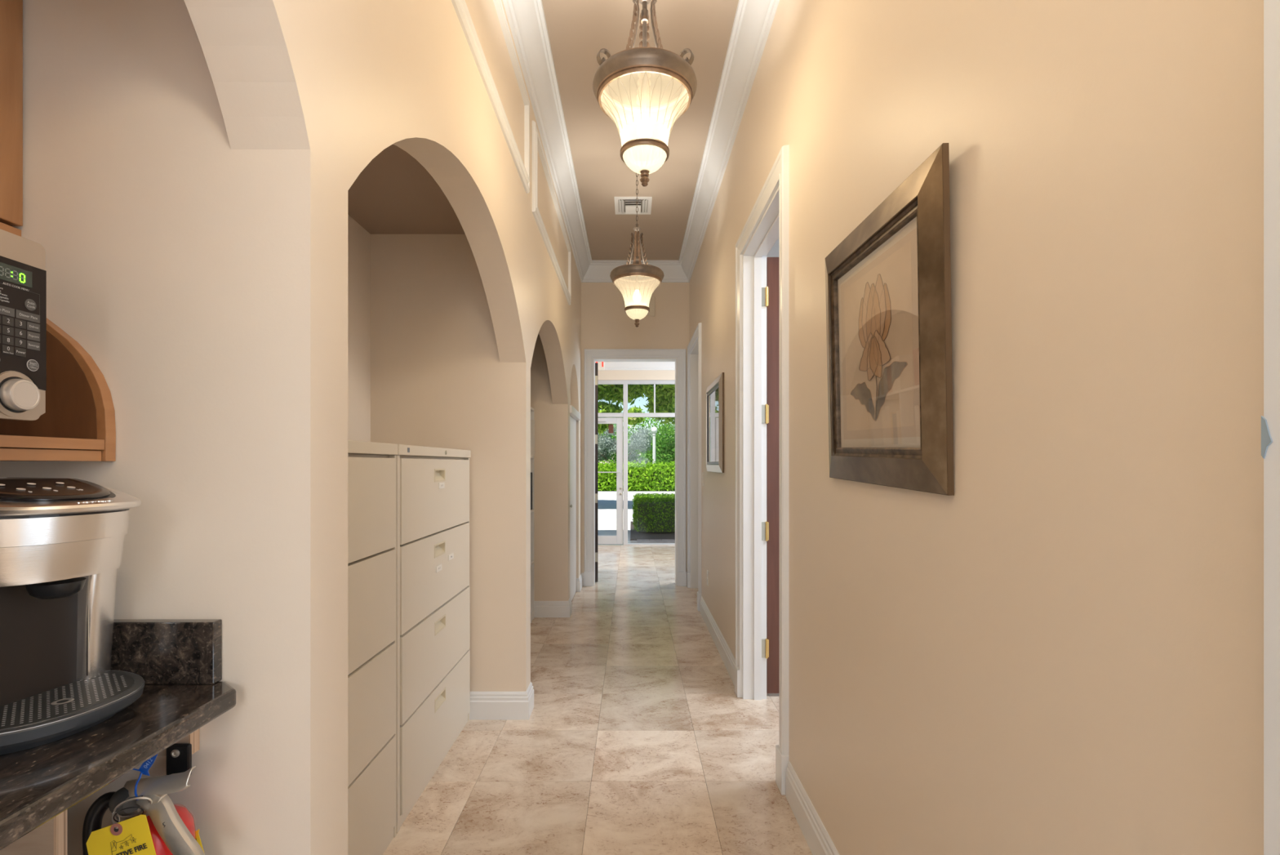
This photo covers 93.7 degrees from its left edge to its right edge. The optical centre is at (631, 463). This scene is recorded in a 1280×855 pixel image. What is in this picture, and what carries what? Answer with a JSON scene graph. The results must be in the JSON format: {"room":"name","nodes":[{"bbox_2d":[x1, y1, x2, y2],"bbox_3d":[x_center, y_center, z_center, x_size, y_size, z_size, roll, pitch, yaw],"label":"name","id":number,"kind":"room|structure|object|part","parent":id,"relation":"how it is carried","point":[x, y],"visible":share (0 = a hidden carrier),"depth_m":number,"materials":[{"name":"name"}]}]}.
{"room":"office hallway","nodes":[
{"label":"office hallway","id":0,"kind":"room"},
{"bbox_2d":[0,0,581,854],"bbox_3d":[-0.963,-0.407,1.900,0.875,3.346,9.000,0,0,0],"label":"wall","id":1,"kind":"structure","parent":0,"point":[277,235],"depth_m":0.98,"materials":[{"name":"beige paint"}]},
{"bbox_2d":[0,0,22,236],"bbox_3d":[-1.143,-0.714,0.570,0.305,0.760,0.819,0,0,0],"label":"upper cabinet","id":2,"kind":"object","parent":1,"relation":"attached to","point":[11,11],"visible":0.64,"depth_m":0.96,"materials":[{"name":"brown wood"}]},
{"bbox_3d":[-1.004,-0.358,0.570,0.016,0.048,0.819,0,0,0],"label":"rail","id":3,"kind":"part","parent":2,"relation":"part of","materials":[{"name":"brown wood"}]},
{"bbox_2d":[0,317,115,461],"bbox_3d":[-1.069,-0.169,0.531,0.453,0.330,0.897,0,0,0],"label":"shelf","id":4,"kind":"object","parent":1,"relation":"attached to","point":[77,423],"visible":0.73,"depth_m":0.96,"materials":[{"name":"brown wood"}]},
{"bbox_2d":[0,228,46,420],"bbox_3d":[-0.982,-0.169,0.579,0.395,0.259,0.479,0,0,0],"label":"microwave","id":5,"kind":"object","parent":4,"relation":"on","point":[23,273],"visible":1,"depth_m":0.78,"materials":[{"name":"silver metal"}]},
{"bbox_3d":[-0.792,-0.090,0.777,0.015,0.041,0.041,0,0,0],"label":"knob","id":6,"kind":"part","parent":5,"relation":"part of","materials":[{"name":"silver metal"}]},
{"bbox_3d":[-1.071,-0.013,0.529,0.448,0.017,0.858,0,0,0],"label":"shelf rail","id":7,"kind":"part","parent":4,"relation":"part of","materials":[{"name":"brown wood"}]},
{"bbox_3d":[-1.069,-0.169,0.970,0.453,0.330,0.019,0,0,0],"label":"panel","id":8,"kind":"part","parent":4,"relation":"part of","materials":[{"name":"brown wood"}]},
{"bbox_2d":[0,618,235,854],"bbox_3d":[-0.959,0.759,0.489,0.673,1.013,0.979,0,0,0],"label":"countertop","id":9,"kind":"structure","parent":1,"relation":"attached to","point":[179,661],"depth_m":0.84,"materials":[{"name":"brown stone"}]},
{"bbox_3d":[-1.048,0.825,0.844,0.484,0.882,0.016,0,0,0],"label":"leg panel","id":10,"kind":"part","parent":9,"relation":"part of","materials":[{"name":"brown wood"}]},
{"bbox_2d":[0,476,145,754],"bbox_3d":[-0.858,0.185,0.806,0.332,0.334,0.262,0,0,9],"label":"coffee maker","id":11,"kind":"object","parent":9,"relation":"on","point":[62,540],"visible":1,"depth_m":0.80,"materials":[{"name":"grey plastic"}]},
{"bbox_3d":[-0.768,0.167,0.800,0.060,0.020,0.060,0,0,9],"label":"spout","id":12,"kind":"part","parent":11,"relation":"part of","materials":[{"name":"black plastic"}]},
{"bbox_3d":[-0.851,0.045,0.814,0.321,0.036,0.224,0,0,9],"label":"lid","id":13,"kind":"part","parent":11,"relation":"part of","materials":[{"name":"silver metal"}]},
{"bbox_2d":[0,669,145,749],"bbox_3d":[-0.778,0.329,0.802,0.169,0.022,0.242,0,0,9],"label":"drip tray","id":14,"kind":"object","parent":11,"relation":"on","point":[54,709],"depth_m":0.79,"materials":[{"name":"grey"}]},
{"bbox_3d":[-0.794,0.231,0.876,0.003,0.156,0.003,0,0,9],"label":"wing trim","id":15,"kind":"part","parent":11,"relation":"part of","materials":[{"name":"silver metal"}]},
{"bbox_2d":[82,765,204,854],"bbox_3d":[-0.703,0.651,0.893,0.192,0.430,0.105,0,0,0],"label":"fire extinguisher","id":16,"kind":"object","parent":9,"relation":"attached to","point":[171,825],"visible":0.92,"depth_m":0.86,"materials":[{"name":"red metal"}]},
{"bbox_2d":[86,811,155,854],"bbox_3d":[-0.714,0.558,0.850,0.109,0.128,0.014,0,0,0],"label":"tag","id":17,"kind":"object","parent":16,"relation":"attached to","point":[131,836],"visible":1,"depth_m":0.84,"materials":[{"name":"yellow paper"}]},
{"bbox_2d":[133,753,157,799],"bbox_3d":[-0.688,0.444,0.851,0.036,0.070,0.010,0,0,0],"label":"seal","id":18,"kind":"object","parent":16,"relation":"attached to","point":[144,769],"visible":0.91,"depth_m":0.85,"materials":[{"name":"blue plastic"}]},
{"bbox_3d":[-0.686,0.461,0.865,0.116,0.052,0.025,0,0,10],"label":"squeeze lever","id":19,"kind":"part","parent":16,"relation":"part of","materials":[{"name":"silver metal"}]},
{"bbox_3d":[-0.665,0.530,0.862,0.114,0.110,0.022,0,0,14],"label":"carry handle","id":20,"kind":"part","parent":16,"relation":"part of","materials":[{"name":"silver metal"}]},
{"bbox_2d":[195,828,204,853],"bbox_3d":[-0.678,0.617,0.925,0.059,0.109,0.002,0,0,0],"label":"paper tag","id":21,"kind":"object","parent":16,"relation":"attached to","point":[197,837],"visible":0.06,"depth_m":0.93,"materials":[{"name":"yellow paper"}]},
{"bbox_2d":[166,742,191,774],"bbox_3d":[-0.720,0.470,0.931,0.039,0.052,0.052,0,0,0],"label":"wall hook","id":22,"kind":"object","parent":9,"relation":"attached to","point":[179,755],"visible":0.77,"depth_m":0.95,"materials":[{"name":"black plastic"}]},
{"bbox_2d":[110,618,222,684],"bbox_3d":[-0.982,0.303,0.969,0.627,0.100,0.020,0,0,0],"label":"backsplash","id":23,"kind":"structure","parent":1,"relation":"attached to","point":[159,651],"depth_m":0.96,"materials":[{"name":"brown stone"}]},
{"bbox_2d":[451,0,529,193],"bbox_3d":[-0.514,-1.579,1.920,0.022,0.460,2.140,0,0,0],"label":"frame","id":24,"kind":"object","parent":1,"relation":"attached to","point":[460,7],"visible":1,"depth_m":2.37,"materials":[{"name":"white paint"}]},
{"bbox_2d":[469,681,533,719],"bbox_3d":[-0.657,1.199,3.050,0.296,0.134,0.162,0,0,0],"label":"baseboard","id":25,"kind":"structure","parent":1,"relation":"attached to","point":[483,704],"depth_m":2.97,"materials":[{"name":"white paint"}]},
{"bbox_2d":[532,120,570,305],"bbox_3d":[-0.514,-1.569,4.090,0.022,0.480,1.860,0,0,0],"label":"frame","id":26,"kind":"object","parent":1,"relation":"attached to","point":[537,147],"visible":1,"depth_m":3.58,"materials":[{"name":"white paint"}]},
{"bbox_2d":[533,596,572,617],"bbox_3d":[-0.899,1.199,5.031,0.781,0.134,0.170,0,0,0],"label":"baseboard","id":27,"kind":"structure","parent":1,"relation":"attached to","point":[541,608],"depth_m":4.95,"materials":[{"name":"white paint"}]},
{"bbox_2d":[569,388,580,600],"bbox_3d":[-0.562,0.161,5.525,0.115,2.190,0.880,0,0,0],"label":"door frame","id":28,"kind":"structure","parent":1,"relation":"in","point":[575,415],"depth_m":5.58,"materials":[{"name":"white paint"}]},
{"bbox_2d":[576,572,583,591],"bbox_3d":[-0.521,1.199,6.087,0.037,0.134,0.308,0,0,2],"label":"baseboard","id":29,"kind":"structure","parent":1,"relation":"attached to","point":[580,581],"depth_m":5.97,"materials":[{"name":"white paint"}]},
{"bbox_2d":[382,542,812,854],"bbox_3d":[0.199,1.326,3.492,6.202,0.120,12.424,0,0,0],"label":"floor","id":30,"kind":"structure","parent":0,"point":[637,737],"depth_m":2.62,"materials":[{"name":"beige tile"}]},
{"bbox_2d":[347,440,397,854],"bbox_3d":[-1.027,0.599,1.587,0.470,1.334,0.915,0,0,0],"label":"filing cabinet","id":31,"kind":"object","parent":30,"relation":"on","point":[371,465],"visible":0.17,"depth_m":1.83,"materials":[{"name":"beige metal"}]},
{"bbox_3d":[-0.808,1.065,1.592,0.024,0.302,0.872,0,0,0],"label":"drawer","id":32,"kind":"part","parent":31,"relation":"part of","materials":[{"name":"beige metal"}]},
{"bbox_3d":[-0.808,0.754,1.592,0.024,0.304,0.872,0,0,0],"label":"drawer","id":33,"kind":"part","parent":31,"relation":"part of","materials":[{"name":"beige metal"}]},
{"bbox_3d":[-0.809,0.441,1.592,0.022,0.306,0.872,0,0,0],"label":"drawer","id":34,"kind":"part","parent":31,"relation":"part of","materials":[{"name":"beige metal"}]},
{"bbox_3d":[-0.809,0.130,1.592,0.022,0.300,0.872,0,0,0],"label":"drawer","id":35,"kind":"part","parent":31,"relation":"part of","materials":[{"name":"beige metal"}]},
{"bbox_2d":[395,444,471,832],"bbox_3d":[-1.027,0.599,2.512,0.470,1.334,0.915,0,0,0],"label":"filing cabinet","id":36,"kind":"object","parent":30,"relation":"on","point":[433,588],"visible":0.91,"depth_m":2.35,"materials":[{"name":"beige metal"}]},
{"bbox_3d":[-0.809,0.441,2.517,0.022,0.306,0.872,0,0,0],"label":"drawer","id":37,"kind":"part","parent":36,"relation":"part of","materials":[{"name":"beige metal"}]},
{"bbox_3d":[-0.809,0.130,2.517,0.022,0.300,0.872,0,0,0],"label":"drawer","id":38,"kind":"part","parent":36,"relation":"part of","materials":[{"name":"beige metal"}]},
{"bbox_3d":[-0.808,1.065,2.517,0.024,0.302,0.872,0,0,0],"label":"drawer","id":39,"kind":"part","parent":36,"relation":"part of","materials":[{"name":"beige metal"}]},
{"bbox_3d":[-0.808,0.754,2.517,0.024,0.304,0.872,0,0,0],"label":"drawer","id":40,"kind":"part","parent":36,"relation":"part of","materials":[{"name":"beige metal"}]},
{"bbox_3d":[-0.809,0.354,2.494,0.024,0.054,0.141,0,0,0],"label":"handle","id":41,"kind":"part","parent":36,"relation":"part of","materials":[{"name":"beige plastic"}]},
{"bbox_3d":[-0.809,0.046,2.494,0.024,0.054,0.141,0,0,0],"label":"handle","id":42,"kind":"part","parent":36,"relation":"part of","materials":[{"name":"beige plastic"}]},
{"bbox_3d":[-0.808,0.980,2.494,0.026,0.054,0.141,0,0,0],"label":"handle","id":43,"kind":"part","parent":36,"relation":"part of","materials":[{"name":"beige plastic"}]},
{"bbox_3d":[-0.808,0.668,2.494,0.026,0.054,0.141,0,0,0],"label":"handle","id":44,"kind":"part","parent":36,"relation":"part of","materials":[{"name":"beige plastic"}]},
{"bbox_2d":[530,406,533,622],"bbox_3d":[-1.040,0.406,4.072,0.480,1.720,1.705,0,0,0],"label":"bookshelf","id":45,"kind":"object","parent":30,"relation":"on","point":[531,408],"visible":0.14,"depth_m":4.91,"materials":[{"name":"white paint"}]},
{"bbox_2d":[530,471,532,509],"bbox_3d":[-0.948,0.218,4.862,0.280,0.300,0.055,0,0,0],"label":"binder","id":46,"kind":"object","parent":45,"relation":"on","point":[531,472],"visible":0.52,"depth_m":4.86,"materials":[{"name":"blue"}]},
{"bbox_2d":[530,419,534,456],"bbox_3d":[-0.925,-0.210,4.872,0.270,0.292,0.055,0,0,0],"label":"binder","id":47,"kind":"object","parent":45,"relation":"on","point":[532,421],"visible":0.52,"depth_m":4.84,"materials":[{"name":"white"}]},
{"bbox_2d":[597,495,672,541],"bbox_3d":[0.000,1.376,64.775,120.000,0.180,110.450,0,0,0],"label":"ground","id":48,"kind":"structure","parent":0,"point":[606,504],"depth_m":15.16,"materials":[{"name":"concrete"}]},
{"bbox_2d":[597,384,675,435],"bbox_3d":[0.513,-1.518,17.378,10.057,5.605,5.304,0,0,0],"label":"shade tree","id":49,"kind":"object","parent":48,"relation":"on","point":[664,393],"visible":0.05,"depth_m":16.75,"materials":[{"name":"green plant"}]},
{"bbox_2d":[597,491,675,495],"bbox_3d":[0.000,1.226,25.000,60.000,0.120,1.200,0,0,0],"label":"kerb","id":50,"kind":"object","parent":48,"relation":"on","point":[599,493],"visible":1,"depth_m":24.40,"materials":[{"name":"white concrete"}]},
{"bbox_2d":[630,538,675,542],"bbox_3d":[2.553,1.276,9.850,5.139,0.021,0.454,0,0,0],"label":"band","id":51,"kind":"object","parent":48,"relation":"on","point":[638,540],"visible":0.08,"depth_m":9.85,"materials":[{"name":"metal"}]},
{"bbox_2d":[630,520,675,539],"bbox_3d":[2.990,1.274,11.640,6.020,0.024,3.120,0,0,0],"label":"planting bed","id":52,"kind":"object","parent":48,"relation":"on","point":[634,535],"visible":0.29,"depth_m":10.62,"materials":[{"name":"grey concrete"}]},
{"bbox_2d":[631,492,675,532],"bbox_3d":[2.518,0.909,11.832,5.036,0.673,2.232,0,0,0],"label":"box hedge","id":53,"kind":"object","parent":52,"relation":"on","point":[652,513],"visible":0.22,"depth_m":10.86,"materials":[{"name":"green plant"}]},
{"bbox_2d":[581,282,689,572],"bbox_3d":[0.000,-0.407,6.320,5.400,3.346,0.160,0,0,0],"label":"wall","id":54,"kind":"structure","parent":0,"point":[605,322],"depth_m":6.24,"materials":[{"name":"beige paint"}]},
{"bbox_2d":[583,348,686,586],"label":"door frame","id":55,"kind":"structure","parent":54,"relation":"in","point":[591,355],"depth_m":6.22,"materials":[{"name":"white paint"}]},
{"bbox_2d":[604,361,675,369],"bbox_3d":[0.000,-1.558,7.875,5.200,0.192,2.950,0,0,0],"label":"trim","id":56,"kind":"structure","parent":54,"relation":"attached to","point":[611,365],"depth_m":9.31,"materials":[{"name":"white paint"}]},
{"bbox_2d":[645,296,654,316],"bbox_3d":[0.179,-1.637,6.224,0.128,0.205,0.032,0,0,0],"label":"fire alarm","id":57,"kind":"object","parent":54,"relation":"attached to","point":[651,304],"visible":0.38,"depth_m":6.21,"materials":[{"name":"beige plastic"}]},
{"bbox_2d":[597,369,675,379],"bbox_3d":[0.000,-0.407,9.450,5.400,3.346,0.200,0,0,0],"label":"wall","id":58,"kind":"structure","parent":0,"point":[606,374],"depth_m":9.35,"materials":[{"name":"beige paint"}]},
{"bbox_2d":[597,379,675,544],"bbox_3d":[0.600,-0.023,9.405,3.400,2.578,0.076,0,0,0],"label":"window","id":59,"kind":"structure","parent":58,"relation":"in","point":[624,415],"depth_m":9.37,"materials":[{"name":"grey wood"}]},
{"bbox_2d":[597,417,622,543],"bbox_3d":[-0.591,0.264,9.368,0.909,1.980,0.114,0,0,0],"label":"door","id":60,"kind":"structure","parent":59,"relation":"attached to","point":[618,539],"depth_m":9.38,"materials":[{"name":"grey wood"}]},
{"bbox_3d":[-0.590,1.188,9.402,0.710,0.132,0.045,0,0,0],"label":"rail","id":61,"kind":"part","parent":60,"relation":"part of","materials":[{"name":"grey wood"}]},
{"bbox_3d":[-0.590,-0.678,9.402,0.710,0.095,0.045,0,0,0],"label":"rail","id":62,"kind":"part","parent":60,"relation":"part of","materials":[{"name":"grey wood"}]},
{"bbox_3d":[0.600,-0.767,9.405,3.400,0.065,0.070,0,0,0],"label":"frame","id":63,"kind":"part","parent":59,"relation":"part of","materials":[{"name":"grey wood"}]},
{"bbox_3d":[0.600,-1.282,9.405,3.400,0.060,0.070,0,0,0],"label":"frame","id":64,"kind":"part","parent":59,"relation":"part of","materials":[{"name":"grey wood"}]},
{"bbox_3d":[0.520,1.255,9.405,1.160,0.022,0.070,0,0,0],"label":"sill","id":65,"kind":"part","parent":59,"relation":"part of","materials":[{"name":"grey"}]},
{"bbox_2d":[598,490,675,491],"bbox_3d":[0.000,1.231,72.800,120.000,0.110,94.400,0,0,0],"label":"lawn","id":66,"kind":"structure","parent":0,"point":[598,491],"depth_m":25.95,"materials":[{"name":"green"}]},
{"bbox_2d":[597,425,653,464],"bbox_3d":[-1.050,-0.361,30.120,4.436,3.268,2.528,0,0,0],"label":"tree","id":67,"kind":"object","parent":66,"relation":"on","point":[640,441],"visible":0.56,"depth_m":29.73,"materials":[{"name":"green plant"}]},
{"bbox_2d":[597,408,663,463],"bbox_3d":[-4.461,-1.086,37.293,12.738,4.703,4.728,0,0,-2],"label":"tree","id":68,"kind":"object","parent":66,"relation":"on","point":[655,424],"visible":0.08,"depth_m":36.48,"materials":[{"name":"green plant"}]},
{"bbox_2d":[597,458,675,491],"bbox_3d":[0.014,0.464,26.661,16.532,1.563,2.080,0,0,0],"label":"hedge","id":69,"kind":"object","parent":66,"relation":"on","point":[643,476],"visible":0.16,"depth_m":25.97,"materials":[{"name":"green plant"}]},
{"bbox_2d":[650,426,657,463],"bbox_3d":[1.070,-0.249,28.300,0.320,3.030,0.320,0,0,0],"label":"lamp post","id":70,"kind":"object","parent":66,"relation":"on","point":[654,429],"visible":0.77,"depth_m":28.23,"materials":[{"name":"white metal"}]},
{"bbox_3d":[1.070,-1.589,28.300,0.320,0.350,0.320,0,0,0],"label":"globe","id":71,"kind":"part","parent":70,"relation":"part of","materials":[{"name":"white glass"}]},
{"bbox_3d":[1.070,-0.074,28.300,0.260,2.680,0.254,0,0,0],"label":"post","id":72,"kind":"part","parent":70,"relation":"part of","materials":[{"name":"white metal"}]},
{"bbox_2d":[637,421,675,464],"bbox_3d":[2.593,-0.620,33.516,4.725,3.771,2.665,0,0,4],"label":"round tree","id":73,"kind":"object","parent":66,"relation":"on","point":[664,451],"visible":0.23,"depth_m":32.91,"materials":[{"name":"green plant"}]},
{"bbox_2d":[542,0,738,260],"bbox_3d":[0.036,-2.110,1.820,1.383,0.060,8.840,0,0,0],"label":"ceiling","id":74,"kind":"structure","parent":0,"point":[578,29],"depth_m":3.60,"materials":[{"name":"beige paint"}]},
{"bbox_2d":[613,196,652,214],"bbox_3d":[0.013,-2.071,4.820,0.295,0.019,0.310,0,0,0],"label":"ceiling vent","id":75,"kind":"object","parent":74,"relation":"in","point":[623,205],"visible":1,"depth_m":4.80,"materials":[{"name":"white metal"}]},
{"bbox_2d":[609,173,663,327],"bbox_3d":[0.037,-1.510,4.124,0.372,1.139,0.374,0,0,0],"label":"pendant lamp","id":76,"kind":"object","parent":74,"relation":"hanging from","point":[637,282],"visible":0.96,"depth_m":4.05,"materials":[{"name":"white glass"}]},
{"bbox_3d":[-0.041,-1.454,4.170,0.137,0.292,0.012,0,0,30],"label":"arm","id":77,"kind":"part","parent":76,"relation":"part of","materials":[{"name":"brown metal"}]},
{"bbox_3d":[0.037,-1.155,4.125,0.316,0.192,0.316,0,0,0],"label":"lamp shade","id":78,"kind":"part","parent":76,"relation":"part of","materials":[{"name":"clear glass"}]},
{"bbox_3d":[0.037,-1.022,4.125,0.159,0.062,0.159,0,0,0],"label":"lamp shade","id":79,"kind":"part","parent":76,"relation":"part of","materials":[{"name":"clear glass"}]},
{"bbox_3d":[0.037,-1.625,4.125,0.056,0.057,0.056,0,0,0],"label":"crown","id":80,"kind":"part","parent":76,"relation":"part of","materials":[{"name":"brown metal"}]},
{"bbox_3d":[0.037,-1.454,4.035,0.012,0.292,0.137,0,0,0],"label":"arm","id":81,"kind":"part","parent":76,"relation":"part of","materials":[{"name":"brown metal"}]},
{"bbox_3d":[0.116,-1.454,4.170,0.137,0.292,0.012,0,0,-30],"label":"arm","id":82,"kind":"part","parent":76,"relation":"part of","materials":[{"name":"brown metal"}]},
{"bbox_2d":[592,0,697,186],"bbox_3d":[0.047,-1.535,2.140,0.372,1.090,0.372,0,0,14],"label":"pendant lamp","id":83,"kind":"object","parent":74,"relation":"hanging from","point":[643,90],"visible":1,"depth_m":2.06,"materials":[{"name":"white glass"}]},
{"bbox_3d":[-0.031,-1.503,2.095,0.137,0.292,0.012,0,0,-30],"label":"arm","id":84,"kind":"part","parent":83,"relation":"part of","materials":[{"name":"brown metal"}]},
{"bbox_3d":[0.047,-1.448,2.140,0.026,0.405,0.025,0,0,0],"label":"stem","id":85,"kind":"part","parent":83,"relation":"part of","materials":[{"name":"brown metal"}]},
{"bbox_3d":[0.047,-1.673,2.140,0.056,0.057,0.056,0,0,0],"label":"crown","id":86,"kind":"part","parent":83,"relation":"part of","materials":[{"name":"brown metal"}]},
{"bbox_3d":[0.047,-1.204,2.140,0.316,0.192,0.316,0,0,0],"label":"lamp shade","id":87,"kind":"part","parent":83,"relation":"part of","materials":[{"name":"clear glass"}]},
{"bbox_3d":[0.047,-1.071,2.140,0.159,0.062,0.159,0,0,0],"label":"lamp shade","id":88,"kind":"part","parent":83,"relation":"part of","materials":[{"name":"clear glass"}]},
{"bbox_3d":[0.125,-1.503,2.095,0.137,0.292,0.012,0,0,30],"label":"arm","id":89,"kind":"part","parent":83,"relation":"part of","materials":[{"name":"brown metal"}]},
{"bbox_2d":[766,239,779,257],"bbox_3d":[2.014,-0.209,2.850,2.572,2.950,3.500,0,0,0],"label":"wall","id":90,"kind":"structure","parent":0,"point":[775,251],"depth_m":4.50,"materials":[{"name":"white paint"}]},
{"bbox_2d":[689,0,1263,854],"bbox_3d":[0.665,-0.407,1.820,0.125,3.346,8.840,0,0,0],"label":"wall","id":91,"kind":"structure","parent":0,"point":[1060,651],"depth_m":0.88,"materials":[{"name":"beige paint"}]},
{"bbox_2d":[502,0,779,282],"bbox_3d":[0.039,-1.984,1.820,1.128,0.192,8.840,0,0,0],"label":"trim","id":92,"kind":"structure","parent":91,"relation":"attached to","point":[753,19],"depth_m":3.43,"materials":[{"name":"white paint"}]},
{"bbox_2d":[686,322,701,610],"bbox_3d":[0.653,0.025,5.688,0.160,2.483,1.054,0,0,0],"label":"door frame","id":93,"kind":"structure","parent":91,"relation":"in","point":[694,348],"depth_m":6.11,"materials":[{"name":"white paint"}]},
{"bbox_2d":[702,471,703,485],"bbox_3d":[0.598,0.126,5.030,0.011,0.118,0.075,0,0,0],"label":"light switch","id":94,"kind":"object","parent":91,"relation":"attached to","point":[702,472],"visible":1,"depth_m":5.00,"materials":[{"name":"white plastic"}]},
{"bbox_2d":[706,569,708,586],"bbox_3d":[0.599,0.896,4.720,0.008,0.116,0.072,0,0,0],"label":"wall outlet","id":95,"kind":"object","parent":91,"relation":"attached to","point":[707,570],"visible":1,"depth_m":4.69,"materials":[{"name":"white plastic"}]},
{"bbox_2d":[706,372,724,472],"bbox_3d":[0.588,-0.269,4.290,0.027,0.653,0.783,0,0,0],"label":"framed picture","id":96,"kind":"object","parent":91,"relation":"attached to","point":[715,391],"visible":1,"depth_m":4.20,"materials":[{"name":"silver metal"}]},
{"bbox_3d":[0.592,-0.269,4.290,0.020,0.550,0.680,0,0,0],"label":"frame","id":97,"kind":"part","parent":96,"relation":"part of","materials":[{"name":"plastic"}]},
{"bbox_3d":[0.589,-0.269,4.290,0.001,0.506,0.636,0,0,0],"label":"glass","id":98,"kind":"part","parent":96,"relation":"part of","materials":[{"name":"glass"}]},
{"bbox_2d":[699,595,735,685],"bbox_3d":[0.595,1.199,4.248,0.016,0.134,1.800,0,0,0],"label":"baseboard","id":99,"kind":"structure","parent":91,"relation":"attached to","point":[729,660],"depth_m":4.03,"materials":[{"name":"white paint"}]},
{"bbox_2d":[734,145,789,794],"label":"door frame","id":100,"kind":"structure","parent":91,"relation":"in","point":[762,282],"depth_m":3.23,"materials":[{"name":"white paint"}]},
{"bbox_2d":[785,760,839,854],"bbox_3d":[0.595,1.199,1.433,0.016,0.134,1.705,0,0,0],"label":"baseboard","id":101,"kind":"structure","parent":91,"relation":"attached to","point":[818,838],"depth_m":2.02,"materials":[{"name":"white paint"}]},
{"bbox_2d":[825,142,954,495],"bbox_3d":[0.579,-0.275,1.443,0.044,0.666,0.686,0,0,0],"label":"framed picture","id":102,"kind":"object","parent":91,"relation":"attached to","point":[888,282],"visible":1,"depth_m":1.31,"materials":[{"name":"brown"}]},
{"bbox_3d":[0.588,-0.179,1.440,0.005,0.151,0.017,-2,2,0],"label":"printed stem","id":103,"kind":"part","parent":102,"relation":"part of","materials":[{"name":"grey paper"}]},
{"bbox_3d":[0.582,-0.274,1.443,0.020,0.513,0.533,-2,2,0],"label":"frame","id":104,"kind":"part","parent":102,"relation":"part of","materials":[{"name":"brown wood"}]},
{"bbox_2d":[840,227,919,439],"bbox_3d":[0.586,-0.275,1.443,0.014,0.437,0.457,0,0,0],"label":"print","id":105,"kind":"object","parent":102,"relation":"attached to","point":[880,393],"depth_m":1.39},
{"bbox_2d":[1261,0,1279,854],"bbox_3d":[0.650,0.022,-0.077,0.155,2.487,1.265,0,0,0],"label":"door frame","id":106,"kind":"structure","parent":91,"relation":"in","point":[1270,421],"depth_m":0.54,"materials":[{"name":"white paint"}]},
{"bbox_3d":[0.000,-1.679,7.875,5.200,0.050,2.950,0,0,0],"label":"ceiling","id":107,"kind":"structure","parent":0,"visible":0},
{"bbox_2d":[595,361,604,370],"bbox_3d":[-0.515,-1.452,8.002,0.368,0.405,0.036,0,0,0],"label":"exit sign","id":108,"kind":"object","parent":107,"relation":"hanging from","point":[600,364],"visible":0.13,"depth_m":7.99,"materials":[{"name":"white plastic"}]}
]}

